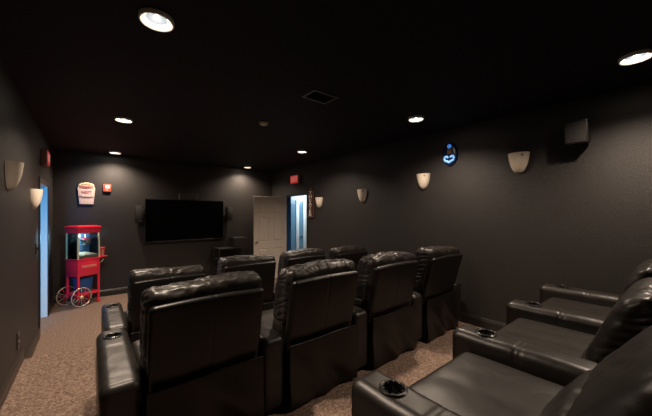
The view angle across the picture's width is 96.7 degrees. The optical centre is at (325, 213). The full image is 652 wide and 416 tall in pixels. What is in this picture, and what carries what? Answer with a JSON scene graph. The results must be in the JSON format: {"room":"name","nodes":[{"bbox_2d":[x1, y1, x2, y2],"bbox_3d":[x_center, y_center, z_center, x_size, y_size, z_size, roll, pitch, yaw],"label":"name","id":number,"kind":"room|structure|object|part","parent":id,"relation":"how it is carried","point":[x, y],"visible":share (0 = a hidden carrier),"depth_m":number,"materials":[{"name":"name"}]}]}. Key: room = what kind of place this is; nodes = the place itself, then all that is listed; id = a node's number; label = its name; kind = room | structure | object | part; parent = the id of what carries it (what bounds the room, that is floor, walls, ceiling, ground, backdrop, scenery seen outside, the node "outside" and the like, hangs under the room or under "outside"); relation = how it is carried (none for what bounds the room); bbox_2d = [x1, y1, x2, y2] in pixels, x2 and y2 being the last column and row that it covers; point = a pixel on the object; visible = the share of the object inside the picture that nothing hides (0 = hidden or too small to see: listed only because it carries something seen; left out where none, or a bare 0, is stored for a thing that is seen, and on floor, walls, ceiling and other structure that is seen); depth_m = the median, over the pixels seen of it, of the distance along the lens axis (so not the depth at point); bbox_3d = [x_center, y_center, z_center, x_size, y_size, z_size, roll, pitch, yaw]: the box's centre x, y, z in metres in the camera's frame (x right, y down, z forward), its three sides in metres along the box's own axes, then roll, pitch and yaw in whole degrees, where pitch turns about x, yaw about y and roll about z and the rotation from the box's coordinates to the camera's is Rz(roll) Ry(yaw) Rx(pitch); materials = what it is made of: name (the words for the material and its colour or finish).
{"room":"home theater","nodes":[
{"label":"home theater","id":0,"kind":"room"},
{"bbox_2d":[0,59,52,387],"bbox_3d":[-2.370,0.230,1.941,0.120,2.920,9.240,0,0,-39],"label":"wall","id":1,"kind":"structure","parent":0,"point":[22,139],"depth_m":2.88,"materials":[{"name":"black paint"}]},
{"bbox_2d":[5,160,23,189],"bbox_3d":[-2.713,-0.329,2.538,0.098,0.246,0.230,0,0,-39],"label":"wall sconce","id":2,"kind":"object","parent":1,"relation":"attached to","point":[13,169],"visible":1,"depth_m":2.48,"materials":[{"name":"beige paint"}]},
{"bbox_2d":[17,330,19,350],"bbox_3d":[-3.023,1.240,2.853,0.012,0.170,0.120,0,0,-39],"label":"wall outlet","id":3,"kind":"object","parent":1,"relation":"attached to","point":[18,332],"visible":1,"depth_m":2.83,"materials":[{"name":"black plastic"}]},
{"bbox_2d":[0,297,53,410],"bbox_3d":[-2.317,1.458,1.984,0.017,0.465,9.000,0,0,-39],"label":"baseboard","id":4,"kind":"structure","parent":1,"relation":"attached to","point":[7,384],"depth_m":2.75,"materials":[{"name":"black"}]},
{"bbox_2d":[30,189,42,208],"bbox_3d":[-3.544,-0.179,3.564,0.098,0.246,0.230,0,0,-39],"label":"wall sconce","id":5,"kind":"object","parent":1,"relation":"attached to","point":[36,194],"visible":1,"depth_m":3.50,"materials":[{"name":"beige paint"}]},
{"bbox_2d":[41,183,46,317],"bbox_3d":[-4.333,0.620,4.366,0.120,2.140,0.980,0,0,-39],"label":"door","id":6,"kind":"structure","parent":1,"relation":"attached to","point":[43,187],"depth_m":4.74,"materials":[{"name":"white paint"}]},
{"bbox_2d":[39,176,48,335],"bbox_3d":[-4.281,0.588,4.408,0.014,2.205,1.110,0,0,-39],"label":"trim","id":7,"kind":"structure","parent":1,"relation":"attached to","point":[41,180],"depth_m":4.02,"materials":[{"name":"black"}]},
{"bbox_2d":[41,149,49,166],"bbox_3d":[-4.131,-0.820,4.272,0.076,0.220,0.320,0,0,-39],"label":"exit sign","id":8,"kind":"object","parent":1,"relation":"attached to","point":[45,155],"visible":1,"depth_m":4.16,"materials":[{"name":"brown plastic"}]},
{"bbox_2d":[32,278,276,383],"bbox_3d":[-0.528,1.750,3.433,4.860,0.120,9.240,0,0,-39],"label":"floor","id":9,"kind":"structure","parent":0,"point":[66,327],"depth_m":4.40,"materials":[{"name":"carpet"}]},
{"bbox_2d":[55,225,107,307],"bbox_3d":[-4.567,0.953,5.469,0.418,1.474,0.690,0,0,16],"label":"cart","id":10,"kind":"object","parent":9,"relation":"on","point":[83,257],"visible":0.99,"depth_m":5.33,"materials":[{"name":"red metal"}]},
{"bbox_3d":[-4.750,1.345,5.328,0.032,0.410,0.032,0,0,16],"label":"leg","id":11,"kind":"part","parent":10,"relation":"part of","materials":[{"name":"red metal"}]},
{"bbox_3d":[-4.622,0.588,5.280,0.270,0.468,0.004,0,0,16],"label":"glass pane","id":12,"kind":"part","parent":10,"relation":"part of","materials":[{"name":"clear glass"}]},
{"bbox_3d":[-4.483,0.589,5.244,0.022,0.471,0.022,0,0,16],"label":"corner post","id":13,"kind":"part","parent":10,"relation":"part of","materials":[{"name":"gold metal"}]},
{"bbox_3d":[-4.487,1.345,5.251,0.032,0.410,0.032,0,0,16],"label":"leg","id":14,"kind":"part","parent":10,"relation":"part of","materials":[{"name":"red metal"}]},
{"bbox_2d":[68,289,96,294],"bbox_3d":[-4.569,1.462,5.460,0.286,0.012,0.366,0,0,16],"label":"shelf","id":15,"kind":"object","parent":10,"relation":"attached to","point":[93,290],"depth_m":5.38,"materials":[{"name":"red metal"}]},
{"bbox_2d":[72,276,93,292],"bbox_3d":[-4.569,1.321,5.460,0.196,0.268,0.256,0,0,16],"label":"storage bin","id":16,"kind":"object","parent":10,"relation":"on","point":[85,281],"visible":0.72,"depth_m":5.42,"materials":[{"name":"blue plastic"}]},
{"bbox_3d":[-4.569,1.199,5.460,0.196,0.023,0.256,0,0,16],"label":"lid","id":17,"kind":"part","parent":16,"relation":"part of","materials":[{"name":"blue plastic"}]},
{"bbox_3d":[-4.694,0.588,5.496,0.010,0.465,0.366,0,0,16],"label":"plate","id":18,"kind":"part","parent":10,"relation":"part of","materials":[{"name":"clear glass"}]},
{"bbox_2d":[79,233,90,243],"bbox_3d":[-4.559,0.463,5.497,0.178,0.215,0.176,0,0,-39],"label":"kettle","id":19,"kind":"object","parent":10,"relation":"on","point":[82,240],"depth_m":5.44,"materials":[{"name":"silver metal"}]},
{"bbox_3d":[-4.517,0.588,5.639,0.270,0.468,0.004,0,0,16],"label":"glass pane","id":20,"kind":"part","parent":10,"relation":"part of","materials":[{"name":"clear glass"}]},
{"bbox_3d":[-4.389,1.415,5.591,0.044,0.550,0.044,0,0,16],"label":"leg","id":21,"kind":"part","parent":10,"relation":"part of","materials":[{"name":"red metal"}]},
{"bbox_3d":[-4.381,0.589,5.595,0.022,0.471,0.022,0,0,16],"label":"corner post","id":22,"kind":"part","parent":10,"relation":"part of","materials":[{"name":"gold metal"}]},
{"bbox_2d":[100,247,104,255],"bbox_3d":[-4.443,0.736,5.715,0.154,0.166,0.154,0,0,-39],"label":"bucket","id":23,"kind":"object","parent":10,"relation":"on","point":[102,249],"visible":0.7,"depth_m":5.68,"materials":[{"name":"red"}]},
{"bbox_2d":[101,265,204,343],"bbox_3d":[-1.964,1.134,3.478,1.135,1.112,1.031,0,0,-39],"label":"recliner","id":24,"kind":"object","parent":9,"relation":"on","point":[113,316],"visible":0.26,"depth_m":3.00,"materials":[{"name":"black leather"}]},
{"bbox_3d":[-2.348,1.369,3.209,0.200,0.564,0.966,0,0,-39],"label":"armrest","id":25,"kind":"part","parent":24,"relation":"part of","materials":[{"name":"black leather"}]},
{"bbox_2d":[124,310,130,339],"bbox_3d":[-2.015,1.263,3.541,0.724,0.185,0.670,0,0,-39],"label":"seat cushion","id":26,"kind":"object","parent":24,"relation":"on","point":[126,312],"depth_m":3.38,"materials":[{"name":"black leather"}]},
{"bbox_2d":[127,265,204,314],"bbox_3d":[-1.759,0.825,3.225,0.733,0.494,0.318,0,0,-39],"label":"cushion","id":27,"kind":"object","parent":24,"relation":"on","point":[134,292],"depth_m":3.00,"materials":[{"name":"black leather"}]},
{"bbox_3d":[-1.691,0.962,3.141,0.700,0.596,0.163,0,0,-39],"label":"panel","id":28,"kind":"part","parent":24,"relation":"part of","materials":[{"name":"black leather"}]},
{"bbox_2d":[213,246,246,274],"bbox_3d":[-2.414,1.262,7.335,0.720,0.855,0.400,0,0,-39],"label":"rack","id":29,"kind":"object","parent":9,"relation":"on","point":[218,252],"visible":0.41,"depth_m":7.30,"materials":[{"name":"black wood"}]},
{"bbox_3d":[-2.799,1.275,7.262,0.030,0.830,0.030,0,0,-39],"label":"leg","id":30,"kind":"part","parent":29,"relation":"part of","materials":[{"name":"black plastic"}]},
{"bbox_2d":[213,246,246,249],"bbox_3d":[-2.414,0.848,7.335,0.720,0.025,0.400,0,0,-39],"label":"shelf","id":31,"kind":"object","parent":29,"relation":"attached to","point":[226,247],"depth_m":7.23,"materials":[{"name":"black wood"}]},
{"bbox_2d":[229,236,245,246],"bbox_3d":[-2.262,0.713,7.441,0.330,0.245,0.328,0,0,-39],"label":"subwoofer","id":32,"kind":"object","parent":29,"relation":"on","point":[239,241],"visible":1,"depth_m":7.32,"materials":[{"name":"black plastic"}]},
{"bbox_2d":[235,238,245,245],"bbox_3d":[-2.161,0.707,7.317,0.300,0.207,0.009,0,0,-39],"label":"grille","id":33,"kind":"object","parent":32,"relation":"attached to","point":[238,241],"depth_m":7.32,"materials":[{"name":"black fabric"}]},
{"bbox_2d":[217,255,275,310],"bbox_3d":[-1.179,1.111,4.154,0.934,1.159,1.031,0,0,-39],"label":"recliner","id":34,"kind":"object","parent":9,"relation":"on","point":[264,265],"visible":0.35,"depth_m":3.79,"materials":[{"name":"black leather"}]},
{"bbox_2d":[217,255,274,274],"bbox_3d":[-1.052,0.781,3.837,0.733,0.501,0.318,0,0,-39],"label":"cushion","id":35,"kind":"object","parent":34,"relation":"on","point":[266,263],"depth_m":3.69,"materials":[{"name":"black leather"}]},
{"bbox_3d":[-0.984,0.922,3.753,0.700,0.596,0.163,0,0,-39],"label":"panel","id":36,"kind":"part","parent":34,"relation":"part of","materials":[{"name":"black leather"}]},
{"bbox_2d":[274,248,325,286],"bbox_3d":[-0.508,1.112,4.812,0.934,1.155,1.031,0,0,-39],"label":"recliner","id":37,"kind":"object","parent":9,"relation":"on","point":[299,256],"visible":0.14,"depth_m":4.30,"materials":[{"name":"black leather"}]},
{"bbox_2d":[277,248,323,273],"bbox_3d":[-0.382,0.786,4.496,0.733,0.502,0.318,0,0,-39],"label":"cushion","id":38,"kind":"object","parent":37,"relation":"on","point":[299,256],"depth_m":4.30,"materials":[{"name":"black leather"}]},
{"bbox_3d":[-0.314,0.927,4.411,0.700,0.596,0.163,0,0,-39],"label":"panel","id":39,"kind":"part","parent":37,"relation":"part of","materials":[{"name":"black leather"}]},
{"bbox_2d":[328,245,367,270],"bbox_3d":[0.237,1.119,5.377,0.934,1.142,1.031,0,0,-39],"label":"recliner","id":40,"kind":"object","parent":9,"relation":"on","point":[353,253],"visible":0.13,"depth_m":4.89,"materials":[{"name":"black leather"}]},
{"bbox_2d":[328,245,365,258],"bbox_3d":[0.363,0.800,5.061,0.733,0.505,0.320,0,0,-39],"label":"cushion","id":41,"kind":"object","parent":40,"relation":"on","point":[346,252],"depth_m":4.87,"materials":[{"name":"black leather"}]},
{"bbox_3d":[0.432,0.942,4.976,0.700,0.596,0.163,0,0,-39],"label":"panel","id":42,"kind":"part","parent":40,"relation":"part of","materials":[{"name":"black leather"}]},
{"bbox_2d":[53,149,271,296],"bbox_3d":[-3.398,0.230,6.976,4.620,2.920,0.120,0,0,-39],"label":"wall","id":43,"kind":"structure","parent":0,"point":[132,180],"depth_m":6.29,"materials":[{"name":"black paint"}]},
{"bbox_2d":[78,182,94,203],"bbox_3d":[-4.766,-0.412,5.771,0.270,0.433,0.032,0,0,-39],"label":"sign","id":44,"kind":"object","parent":43,"relation":"attached to","point":[86,191],"visible":1,"depth_m":5.76,"materials":[{"name":"beige"}]},
{"bbox_2d":[103,184,110,191],"bbox_3d":[-4.505,-0.535,5.968,0.130,0.150,0.060,0,0,-39],"label":"fire alarm","id":45,"kind":"object","parent":43,"relation":"attached to","point":[106,187],"visible":1,"depth_m":5.95,"materials":[{"name":"red plastic"}]},
{"bbox_2d":[54,276,205,302],"bbox_3d":[-3.354,1.623,6.923,4.588,0.135,0.017,0,0,-39],"label":"baseboard","id":46,"kind":"structure","parent":43,"relation":"attached to","point":[115,291],"depth_m":5.95,"materials":[{"name":"black"}]},
{"bbox_2d":[135,206,143,222],"bbox_3d":[-4.034,0.005,6.253,0.150,0.370,0.204,0,0,-39],"label":"wall speaker","id":47,"kind":"object","parent":43,"relation":"attached to","point":[139,210],"visible":1,"depth_m":6.17,"materials":[{"name":"black plastic"}]},
{"bbox_2d":[144,199,223,242],"bbox_3d":[-3.315,0.145,6.898,1.720,0.960,0.107,0,0,-39],"label":"television","id":48,"kind":"object","parent":43,"relation":"attached to","point":[165,220],"visible":1,"depth_m":6.79,"materials":[{"name":"black plastic"}]},
{"bbox_2d":[178,193,196,199],"bbox_3d":[-3.296,-0.410,6.914,0.400,0.140,0.106,0,0,-39],"label":"speaker","id":49,"kind":"object","parent":43,"relation":"attached to","point":[181,196],"visible":0.99,"depth_m":6.86},
{"bbox_2d":[181,194,194,198],"bbox_3d":[-3.265,-0.410,6.876,0.320,0.120,0.008,0,0,-39],"label":"grille","id":50,"kind":"object","parent":49,"relation":"attached to","point":[183,196],"depth_m":6.87,"materials":[{"name":"black fabric"}]},
{"bbox_2d":[225,207,232,220],"bbox_3d":[-2.511,0.010,7.486,0.140,0.360,0.204,0,0,-39],"label":"wall speaker","id":51,"kind":"object","parent":43,"relation":"attached to","point":[228,210],"visible":1,"depth_m":7.42,"materials":[{"name":"black plastic"}]},
{"bbox_2d":[228,208,231,220],"bbox_3d":[-2.450,0.010,7.411,0.116,0.336,0.009,0,0,-39],"label":"grille","id":52,"kind":"object","parent":51,"relation":"attached to","point":[229,209],"depth_m":7.40,"materials":[{"name":"black fabric"}]},
{"bbox_2d":[0,321,494,415],"bbox_3d":[-0.415,1.603,3.293,4.620,0.175,3.040,0,0,-39],"label":"floor","id":53,"kind":"structure","parent":0,"point":[61,383],"depth_m":2.59,"materials":[{"name":"carpet"}]},
{"bbox_2d":[96,271,283,415],"bbox_3d":[-1.021,0.962,2.210,1.135,1.106,1.051,0,0,-39],"label":"recliner","id":54,"kind":"object","parent":53,"relation":"on","point":[204,347],"visible":1,"depth_m":1.82,"materials":[{"name":"black leather"}]},
{"bbox_3d":[-1.411,1.194,1.948,0.200,0.564,0.966,0,0,-39],"label":"armrest","id":55,"kind":"part","parent":54,"relation":"part of","materials":[{"name":"black leather"}]},
{"bbox_2d":[131,340,145,398],"bbox_3d":[-1.077,1.088,2.280,0.724,0.185,0.670,0,0,-39],"label":"seat cushion","id":56,"kind":"object","parent":54,"relation":"on","point":[135,345],"depth_m":2.13,"materials":[{"name":"black leather"}]},
{"bbox_2d":[139,354,146,393],"bbox_3d":[-0.862,0.980,2.014,0.729,0.294,0.268,0,2,-39],"label":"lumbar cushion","id":57,"kind":"object","parent":54,"relation":"on","point":[143,358],"depth_m":1.74,"materials":[{"name":"black leather"}]},
{"bbox_2d":[139,271,261,361],"bbox_3d":[-0.812,0.658,1.953,0.733,0.500,0.319,0,2,-39],"label":"cushion","id":58,"kind":"object","parent":54,"relation":"on","point":[200,339],"depth_m":1.79,"materials":[{"name":"black leather"}]},
{"bbox_3d":[-0.747,0.803,1.872,0.700,0.596,0.163,0,2,-39],"label":"panel","id":59,"kind":"part","parent":54,"relation":"part of","materials":[{"name":"black leather"}]},
{"bbox_3d":[-0.684,1.194,2.537,0.200,0.564,0.966,0,0,-39],"label":"armrest","id":60,"kind":"part","parent":54,"relation":"part of","materials":[{"name":"black leather"}]},
{"bbox_2d":[261,258,366,409],"bbox_3d":[-0.216,0.960,2.861,0.934,1.110,1.051,0,0,-39],"label":"recliner","id":61,"kind":"object","parent":53,"relation":"on","point":[318,320],"visible":0.94,"depth_m":2.38,"materials":[{"name":"black leather"}]},
{"bbox_2d":[261,309,284,351],"bbox_3d":[-0.351,1.088,2.868,0.724,0.185,0.670,0,0,-39],"label":"seat cushion","id":62,"kind":"object","parent":61,"relation":"on","point":[267,316],"depth_m":2.80,"materials":[{"name":"black leather"}]},
{"bbox_2d":[272,318,285,338],"bbox_3d":[-0.136,0.975,2.603,0.729,0.294,0.268,0,2,-39],"label":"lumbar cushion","id":63,"kind":"object","parent":61,"relation":"on","point":[279,324],"depth_m":2.32,"materials":[{"name":"black leather"}]},
{"bbox_2d":[273,258,354,324],"bbox_3d":[-0.086,0.654,2.542,0.733,0.502,0.318,0,2,-39],"label":"cushion","id":64,"kind":"object","parent":61,"relation":"on","point":[321,306],"depth_m":2.35,"materials":[{"name":"black leather"}]},
{"bbox_3d":[-0.021,0.798,2.461,0.700,0.596,0.163,0,2,-39],"label":"panel","id":65,"kind":"part","parent":61,"relation":"part of","materials":[{"name":"black leather"}]},
{"bbox_3d":[0.043,1.194,3.125,0.200,0.564,0.966,0,0,-39],"label":"armrest","id":66,"kind":"part","parent":61,"relation":"part of","materials":[{"name":"black leather"}]},
{"bbox_2d":[354,251,421,368],"bbox_3d":[0.511,0.958,3.450,0.934,1.113,1.051,0,0,-39],"label":"recliner","id":67,"kind":"object","parent":53,"relation":"on","point":[386,280],"visible":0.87,"depth_m":2.95,"materials":[{"name":"black leather"}]},
{"bbox_2d":[354,298,367,310],"bbox_3d":[0.591,0.975,3.191,0.729,0.294,0.268,0,2,-39],"label":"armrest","id":68,"kind":"object","parent":67,"relation":"on","point":[359,302],"depth_m":2.91,"materials":[{"name":"black leather"}]},
{"bbox_2d":[355,251,415,302],"bbox_3d":[0.640,0.653,3.130,0.733,0.505,0.320,0,2,-39],"label":"cushion","id":69,"kind":"object","parent":67,"relation":"on","point":[373,286],"depth_m":2.92,"materials":[{"name":"black leather"}]},
{"bbox_3d":[0.706,0.798,3.049,0.700,0.596,0.163,0,2,-39],"label":"panel","id":70,"kind":"part","parent":67,"relation":"part of","materials":[{"name":"black leather"}]},
{"bbox_3d":[0.769,1.194,3.714,0.200,0.564,0.966,0,0,-39],"label":"armrest","id":71,"kind":"part","parent":67,"relation":"part of","materials":[{"name":"black leather"}]},
{"bbox_2d":[414,246,462,341],"bbox_3d":[1.250,0.954,4.023,0.934,1.122,1.090,0,0,-39],"label":"recliner","id":72,"kind":"object","parent":53,"relation":"on","point":[438,266],"visible":0.68,"depth_m":3.51,"materials":[{"name":"black leather"}]},
{"bbox_2d":[414,284,422,293],"bbox_3d":[1.323,0.956,3.773,0.729,0.294,0.268,0,6,-39],"label":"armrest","id":73,"kind":"object","parent":72,"relation":"on","point":[418,288],"depth_m":3.49,"materials":[{"name":"black leather"}]},
{"bbox_2d":[414,246,459,286],"bbox_3d":[1.387,0.641,3.693,0.733,0.501,0.318,0,6,-39],"label":"cushion","id":74,"kind":"object","parent":72,"relation":"on","point":[432,271],"depth_m":3.47,"materials":[{"name":"black leather"}]},
{"bbox_3d":[1.446,0.792,3.622,0.700,0.596,0.163,0,6,-39],"label":"panel","id":75,"kind":"part","parent":72,"relation":"part of","materials":[{"name":"black leather"}]},
{"bbox_3d":[1.496,1.194,4.302,0.200,0.564,0.966,0,0,-39],"label":"armrest","id":76,"kind":"part","parent":72,"relation":"part of","materials":[{"name":"black leather"}]},
{"bbox_2d":[0,0,651,170],"bbox_3d":[-0.528,-1.280,3.433,4.860,0.100,9.240,0,0,-39],"label":"ceiling","id":77,"kind":"structure","parent":0,"point":[199,91],"depth_m":2.40,"materials":[{"name":"black paint"}]},
{"bbox_2d":[109,151,120,153],"bbox_3d":[-4.180,-1.216,5.751,0.198,0.027,0.198,0,0,-39],"label":"recessed light","id":78,"kind":"object","parent":77,"relation":"in","point":[111,152],"visible":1,"depth_m":5.74,"materials":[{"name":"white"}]},
{"bbox_2d":[114,116,132,122],"bbox_3d":[-2.616,-1.216,3.750,0.198,0.027,0.198,0,0,-39],"label":"recessed light","id":79,"kind":"object","parent":77,"relation":"in","point":[117,118],"visible":1,"depth_m":3.75,"materials":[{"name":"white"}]},
{"bbox_2d":[138,8,173,31],"bbox_3d":[-1.066,-1.216,1.826,0.198,0.027,0.198,0,0,-39],"label":"recessed light","id":80,"kind":"object","parent":77,"relation":"in","point":[152,18],"visible":1,"depth_m":1.82,"materials":[{"name":"white paint"}]},
{"bbox_3d":[-1.066,-1.226,1.826,0.122,0.006,0.122,0,0,-39],"label":"bulb","id":81,"kind":"part","parent":80,"relation":"part of","materials":[{"name":"white glass"}]},
{"bbox_2d":[259,121,267,125],"bbox_3d":[-0.840,-1.212,3.913,0.116,0.035,0.116,0,0,-39],"label":"smoke detector","id":82,"kind":"object","parent":77,"relation":"attached to","point":[262,123],"visible":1,"depth_m":3.88,"materials":[{"name":"beige paint"}]},
{"bbox_2d":[297,150,306,152],"bbox_3d":[-0.466,-1.216,5.657,0.198,0.027,0.198,0,0,-39],"label":"recessed light","id":83,"kind":"object","parent":77,"relation":"in","point":[298,151],"visible":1,"depth_m":5.64,"materials":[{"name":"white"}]},
{"bbox_2d":[301,89,338,103],"bbox_3d":[-0.061,-1.223,3.039,0.320,0.015,0.230,0,0,-39],"label":"ceiling vent","id":84,"kind":"object","parent":77,"relation":"in","point":[314,90],"visible":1,"depth_m":3.02,"materials":[{"name":"grey metal"}]},
{"bbox_2d":[408,115,423,121],"bbox_3d":[1.152,-1.216,3.713,0.198,0.027,0.198,0,0,-39],"label":"recessed light","id":85,"kind":"object","parent":77,"relation":"in","point":[417,118],"visible":1,"depth_m":3.71,"materials":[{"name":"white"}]},
{"bbox_2d":[618,49,651,65],"bbox_3d":[2.411,-1.216,2.256,0.198,0.027,0.198,0,0,-39],"label":"recessed light","id":86,"kind":"object","parent":77,"relation":"in","point":[635,57],"visible":1,"depth_m":2.26,"materials":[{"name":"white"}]},
{"bbox_3d":[2.411,-1.226,2.256,0.122,0.006,0.122,0,0,-39],"label":"bulb","id":87,"kind":"part","parent":86,"relation":"part of","materials":[{"name":"white glass"}]},
{"bbox_2d":[272,82,651,322],"bbox_3d":[1.314,0.230,4.924,0.120,2.920,9.240,0,0,-39],"label":"wall","id":88,"kind":"structure","parent":0,"point":[579,215],"depth_m":3.63,"materials":[{"name":"black paint"}]},
{"bbox_2d":[254,196,286,278],"bbox_3d":[-1.409,0.615,7.479,0.897,2.130,0.107,0,0,-30],"label":"door","id":89,"kind":"structure","parent":88,"relation":"in","point":[270,213],"depth_m":7.48,"materials":[{"name":"beige paint"}]},
{"bbox_2d":[290,175,299,183],"bbox_3d":[-0.783,-0.875,7.357,0.076,0.215,0.360,0,0,-39],"label":"exit sign","id":90,"kind":"object","parent":88,"relation":"attached to","point":[295,179],"visible":1,"depth_m":7.30,"materials":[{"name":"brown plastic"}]},
{"bbox_2d":[286,193,307,250],"bbox_3d":[-0.706,0.605,7.419,0.120,2.170,0.920,0,0,-39],"label":"trim","id":91,"kind":"structure","parent":88,"relation":"attached to","point":[288,197],"depth_m":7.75,"materials":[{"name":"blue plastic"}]},
{"bbox_2d":[307,187,313,217],"bbox_3d":[-0.368,-0.273,6.882,0.030,0.725,0.260,0,0,-39],"label":"sign","id":92,"kind":"object","parent":88,"relation":"attached to","point":[310,194],"visible":1,"depth_m":6.87,"materials":[{"name":"red wood"}]},
{"bbox_2d":[315,197,322,207],"bbox_3d":[-0.180,-0.254,6.596,0.098,0.246,0.230,0,0,-39],"label":"wall sconce","id":93,"kind":"object","parent":88,"relation":"attached to","point":[319,200],"visible":1,"depth_m":6.55,"materials":[{"name":"beige paint"}]},
{"bbox_2d":[357,189,366,201],"bbox_3d":[0.669,-0.349,5.547,0.098,0.246,0.230,0,0,-39],"label":"wall sconce","id":94,"kind":"object","parent":88,"relation":"attached to","point":[362,193],"visible":1,"depth_m":5.50,"materials":[{"name":"beige paint"}]},
{"bbox_2d":[416,173,429,189],"bbox_3d":[1.497,-0.504,4.525,0.098,0.246,0.230,0,0,-39],"label":"wall sconce","id":95,"kind":"object","parent":88,"relation":"attached to","point":[423,179],"visible":1,"depth_m":4.49,"materials":[{"name":"beige paint"}]},
{"bbox_2d":[443,143,457,165],"bbox_3d":[1.788,-0.865,4.202,0.053,0.345,0.230,0,0,-39],"label":"wall sign","id":96,"kind":"object","parent":88,"relation":"attached to","point":[450,152],"visible":1,"depth_m":4.18,"materials":[{"name":"blue glass"}]},
{"bbox_2d":[460,312,505,331],"bbox_3d":[1.261,1.458,4.881,0.017,0.465,9.000,0,0,-39],"label":"baseboard","id":97,"kind":"structure","parent":88,"relation":"attached to","point":[485,323],"depth_m":3.87,"materials":[{"name":"black"}]},
{"bbox_2d":[508,151,529,172],"bbox_3d":[2.318,-0.619,3.511,0.098,0.246,0.230,0,0,-39],"label":"wall sconce","id":98,"kind":"object","parent":88,"relation":"attached to","point":[518,161],"visible":1,"depth_m":3.48,"materials":[{"name":"beige paint"}]},
{"bbox_2d":[563,118,590,145],"bbox_3d":[2.624,-0.847,3.026,0.232,0.249,0.190,0,0,-39],"label":"wall speaker","id":99,"kind":"object","parent":88,"relation":"attached to","point":[576,132],"visible":1,"depth_m":2.95,"materials":[{"name":"black plastic"}]},
{"bbox_2d":[565,120,585,143],"bbox_3d":[2.546,-0.838,2.962,0.030,0.210,0.166,0,0,-39],"label":"grille","id":100,"kind":"object","parent":99,"relation":"attached to","point":[575,131],"depth_m":2.96,"materials":[{"name":"black fabric"}]},
{"bbox_3d":[1.423,1.525,1.024,4.620,0.330,2.800,0,0,-39],"label":"floor","id":101,"kind":"structure","parent":0,"visible":0},
{"bbox_2d":[352,325,651,415],"bbox_3d":[0.911,0.861,1.239,1.135,0.999,1.192,0,0,-39],"label":"recliner","id":102,"kind":"object","parent":101,"relation":"on","point":[488,373],"visible":1,"depth_m":1.30,"materials":[{"name":"black leather"}]},
{"bbox_3d":[0.477,1.039,1.032,0.200,0.564,0.966,0,0,-39],"label":"armrest","id":103,"kind":"part","parent":102,"relation":"part of","materials":[{"name":"black leather"}]},
{"bbox_2d":[409,352,563,415],"bbox_3d":[0.810,0.933,1.363,0.724,0.185,0.670,0,0,-39],"label":"seat cushion","id":104,"kind":"object","parent":102,"relation":"on","point":[471,383],"depth_m":1.42,"materials":[{"name":"black leather"}]},
{"bbox_3d":[1.203,1.039,1.620,0.200,0.564,0.966,0,0,-39],"label":"armrest","id":105,"kind":"part","parent":102,"relation":"part of","materials":[{"name":"black leather"}]},
{"bbox_2d":[540,369,592,415],"bbox_3d":[1.008,0.843,1.118,0.729,0.294,0.268,0,27,-39],"label":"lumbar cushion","id":106,"kind":"object","parent":102,"relation":"on","point":[564,394],"depth_m":1.23,"materials":[{"name":"black leather"}]},
{"bbox_2d":[566,326,651,415],"bbox_3d":[1.139,0.586,0.957,0.733,0.501,0.318,0,27,-39],"label":"cushion","id":107,"kind":"object","parent":102,"relation":"on","point":[620,384],"depth_m":0.90,"materials":[{"name":"black leather"}]},
{"bbox_2d":[496,277,651,362],"bbox_3d":[1.669,0.876,1.948,0.934,0.968,1.042,0,0,-39],"label":"recliner","id":108,"kind":"object","parent":101,"relation":"on","point":[586,336],"visible":0.48,"depth_m":1.90,"materials":[{"name":"black leather"}]},
{"bbox_2d":[496,318,594,357],"bbox_3d":[1.536,0.933,1.952,0.724,0.185,0.670,0,0,-39],"label":"seat cushion","id":109,"kind":"object","parent":108,"relation":"on","point":[564,337],"depth_m":2.04,"materials":[{"name":"black leather"}]},
{"bbox_3d":[1.930,1.039,2.209,0.200,0.564,0.966,0,0,-39],"label":"armrest","id":110,"kind":"part","parent":108,"relation":"part of","materials":[{"name":"black leather"}]},
{"bbox_2d":[585,277,651,362],"bbox_3d":[1.784,0.632,1.647,0.733,0.489,0.318,0,12,-39],"label":"cushion","id":111,"kind":"object","parent":108,"relation":"on","point":[631,314],"depth_m":1.47,"materials":[{"name":"black leather"}]},
{"bbox_2d":[540,259,651,316],"bbox_3d":[2.390,0.852,2.544,0.934,1.016,1.024,0,0,-39],"label":"recliner","id":112,"kind":"object","parent":101,"relation":"on","point":[597,303],"visible":0.21,"depth_m":2.73,"materials":[{"name":"black leather"}]},
{"bbox_2d":[541,297,611,316],"bbox_3d":[2.263,0.933,2.540,0.724,0.185,0.670,0,0,-39],"label":"seat cushion","id":113,"kind":"object","parent":112,"relation":"on","point":[579,304],"depth_m":2.70,"materials":[{"name":"black leather"}]},
{"bbox_3d":[2.657,1.039,2.797,0.200,0.564,0.966,0,0,-39],"label":"armrest","id":114,"kind":"part","parent":112,"relation":"part of","materials":[{"name":"black leather"}]},
{"bbox_2d":[617,259,651,300],"bbox_3d":[2.504,0.594,2.243,0.733,0.505,0.320,0,8,-39],"label":"cushion","id":115,"kind":"object","parent":112,"relation":"on","point":[643,270],"depth_m":2.07,"materials":[{"name":"black leather"}]},
{"bbox_3d":[-0.772,0.390,9.360,2.220,2.600,0.120,0,0,-39],"label":"wall","id":116,"kind":"structure","parent":0,"visible":0},
{"bbox_2d":[291,195,305,250],"bbox_3d":[-0.922,0.540,9.100,0.700,2.300,0.094,0,0,-39],"label":"door","id":117,"kind":"structure","parent":116,"relation":"in","point":[298,203],"depth_m":9.15,"materials":[{"name":"white paint"}]}
]}

